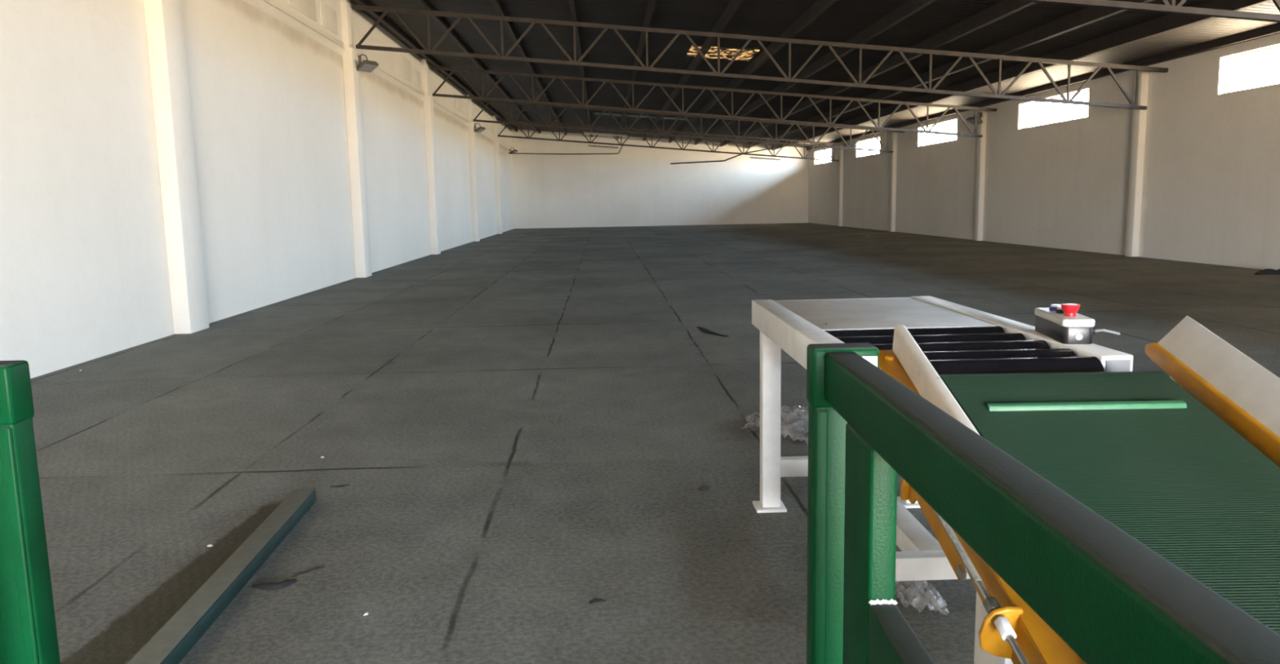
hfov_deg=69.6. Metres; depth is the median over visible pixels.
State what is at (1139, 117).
pillar
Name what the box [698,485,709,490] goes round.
scrap
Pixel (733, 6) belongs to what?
beam
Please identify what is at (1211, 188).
wall
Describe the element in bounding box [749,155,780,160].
batten
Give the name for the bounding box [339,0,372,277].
pillar
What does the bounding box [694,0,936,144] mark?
beam
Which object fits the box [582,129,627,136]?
batten
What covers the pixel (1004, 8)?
beam
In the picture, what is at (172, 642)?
steel beam
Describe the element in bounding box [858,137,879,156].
window
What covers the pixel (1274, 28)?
beam
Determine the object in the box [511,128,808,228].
wall
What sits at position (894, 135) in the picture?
pillar
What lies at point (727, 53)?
skylight
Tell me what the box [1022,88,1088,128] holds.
window
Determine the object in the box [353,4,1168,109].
roof truss
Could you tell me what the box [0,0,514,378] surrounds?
wall
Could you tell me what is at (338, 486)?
scrap
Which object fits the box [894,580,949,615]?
plastic film
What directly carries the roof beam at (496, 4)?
attached to the ceiling
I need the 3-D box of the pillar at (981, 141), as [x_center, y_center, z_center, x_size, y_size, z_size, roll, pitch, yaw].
[9.956,-4.580,26.903,0.150,3.800,0.260,-1,8,-2]
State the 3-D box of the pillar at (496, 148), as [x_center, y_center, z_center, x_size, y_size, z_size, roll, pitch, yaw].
[-6.354,-7.000,41.049,0.190,5.216,0.480,-1,8,-2]
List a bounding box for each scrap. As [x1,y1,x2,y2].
[251,578,296,590]
[292,565,325,576]
[329,484,349,487]
[588,598,605,604]
[696,326,728,336]
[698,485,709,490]
[1254,268,1279,275]
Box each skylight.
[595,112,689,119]
[685,44,759,60]
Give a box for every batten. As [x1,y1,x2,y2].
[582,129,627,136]
[587,143,618,148]
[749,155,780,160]
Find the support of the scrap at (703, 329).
on the floor
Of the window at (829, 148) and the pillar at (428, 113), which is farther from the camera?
the window at (829, 148)
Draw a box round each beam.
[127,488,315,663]
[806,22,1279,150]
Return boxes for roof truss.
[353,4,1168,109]
[431,66,996,137]
[471,98,903,152]
[497,118,846,161]
[1015,0,1279,22]
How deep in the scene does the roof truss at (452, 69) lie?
25.48 m
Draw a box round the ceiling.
[351,0,1279,147]
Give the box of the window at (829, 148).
[817,148,831,164]
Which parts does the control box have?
lid, stop knob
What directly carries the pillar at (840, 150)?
attached to the wall at (1211, 188)
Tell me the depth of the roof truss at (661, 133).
33.44 m
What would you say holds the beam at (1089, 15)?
attached to the ceiling
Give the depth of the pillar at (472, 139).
33.18 m
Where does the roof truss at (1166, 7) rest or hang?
attached to the wall at (1211, 188)
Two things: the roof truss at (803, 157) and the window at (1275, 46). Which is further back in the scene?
the roof truss at (803, 157)
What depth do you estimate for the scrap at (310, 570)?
3.44 m
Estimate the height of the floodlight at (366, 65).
0.324 m
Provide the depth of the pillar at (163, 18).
9.93 m
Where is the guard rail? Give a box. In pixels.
[806,342,1279,663]
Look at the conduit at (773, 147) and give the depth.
41.46 m
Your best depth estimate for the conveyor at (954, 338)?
3.08 m
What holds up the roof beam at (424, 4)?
attached to the ceiling
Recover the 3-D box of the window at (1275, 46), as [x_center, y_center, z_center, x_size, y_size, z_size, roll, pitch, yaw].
[10.633,-4.364,14.842,0.040,0.650,3.480,-1,8,-2]
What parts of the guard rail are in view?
post, post, rail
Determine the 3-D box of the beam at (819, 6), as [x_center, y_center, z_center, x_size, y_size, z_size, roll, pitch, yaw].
[2.783,-6.045,19.904,0.080,0.208,58.850,-1,8,-2]
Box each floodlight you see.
[356,53,378,72]
[474,123,485,132]
[509,146,517,152]
[966,111,982,124]
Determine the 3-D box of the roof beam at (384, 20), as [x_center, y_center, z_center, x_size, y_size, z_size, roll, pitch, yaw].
[-5.302,-6.508,19.505,0.080,0.137,58.850,-1,8,-2]
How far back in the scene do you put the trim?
16.18 m
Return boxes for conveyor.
[751,295,1133,581]
[878,315,1279,663]
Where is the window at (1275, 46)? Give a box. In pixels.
[1224,44,1279,93]
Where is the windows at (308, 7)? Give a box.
[288,0,493,133]
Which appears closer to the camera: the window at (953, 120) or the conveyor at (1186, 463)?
the conveyor at (1186, 463)
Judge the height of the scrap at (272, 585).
0.020 m
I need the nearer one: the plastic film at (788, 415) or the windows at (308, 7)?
the plastic film at (788, 415)
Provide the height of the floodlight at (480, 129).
0.333 m
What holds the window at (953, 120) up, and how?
in the wall at (1211, 188)
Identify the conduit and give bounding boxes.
[508,145,622,154]
[670,146,777,164]
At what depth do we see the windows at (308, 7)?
16.43 m
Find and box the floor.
[30,222,1279,663]
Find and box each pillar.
[143,0,208,333]
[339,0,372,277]
[422,58,440,254]
[466,94,479,241]
[493,115,502,234]
[837,142,843,226]
[888,131,897,231]
[973,110,986,240]
[1124,70,1149,256]
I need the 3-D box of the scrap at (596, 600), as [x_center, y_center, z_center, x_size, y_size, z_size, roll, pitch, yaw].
[-0.147,0.915,3.139,0.060,0.008,0.030,-4,8,-17]
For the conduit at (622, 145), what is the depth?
42.57 m
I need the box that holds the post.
[0,360,60,663]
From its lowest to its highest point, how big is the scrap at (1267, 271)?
0.102 m
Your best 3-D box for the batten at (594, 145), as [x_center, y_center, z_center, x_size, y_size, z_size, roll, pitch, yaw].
[-1.641,-8.326,41.157,1.364,0.270,0.060,-1,8,-2]
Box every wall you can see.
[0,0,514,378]
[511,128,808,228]
[808,32,1279,269]
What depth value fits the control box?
2.69 m
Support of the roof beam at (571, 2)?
attached to the ceiling
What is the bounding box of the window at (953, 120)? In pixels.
[920,120,956,146]
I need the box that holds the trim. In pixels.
[243,0,512,151]
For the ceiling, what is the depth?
20.02 m
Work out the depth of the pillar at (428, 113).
24.94 m
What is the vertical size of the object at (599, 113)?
0.309 m
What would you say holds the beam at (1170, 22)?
attached to the ceiling
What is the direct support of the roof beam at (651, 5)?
attached to the ceiling
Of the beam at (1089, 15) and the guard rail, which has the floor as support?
the guard rail
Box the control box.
[1034,303,1119,343]
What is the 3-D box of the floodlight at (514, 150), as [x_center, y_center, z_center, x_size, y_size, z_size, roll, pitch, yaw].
[-6.584,-9.432,47.747,0.365,0.333,0.352,2,9,23]
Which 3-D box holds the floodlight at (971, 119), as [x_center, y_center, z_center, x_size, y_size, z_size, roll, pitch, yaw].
[9.683,-6.174,26.501,0.388,0.354,0.374,-4,9,-22]
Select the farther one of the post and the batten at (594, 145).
the batten at (594, 145)
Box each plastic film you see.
[742,404,808,444]
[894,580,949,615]
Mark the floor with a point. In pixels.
(524, 428)

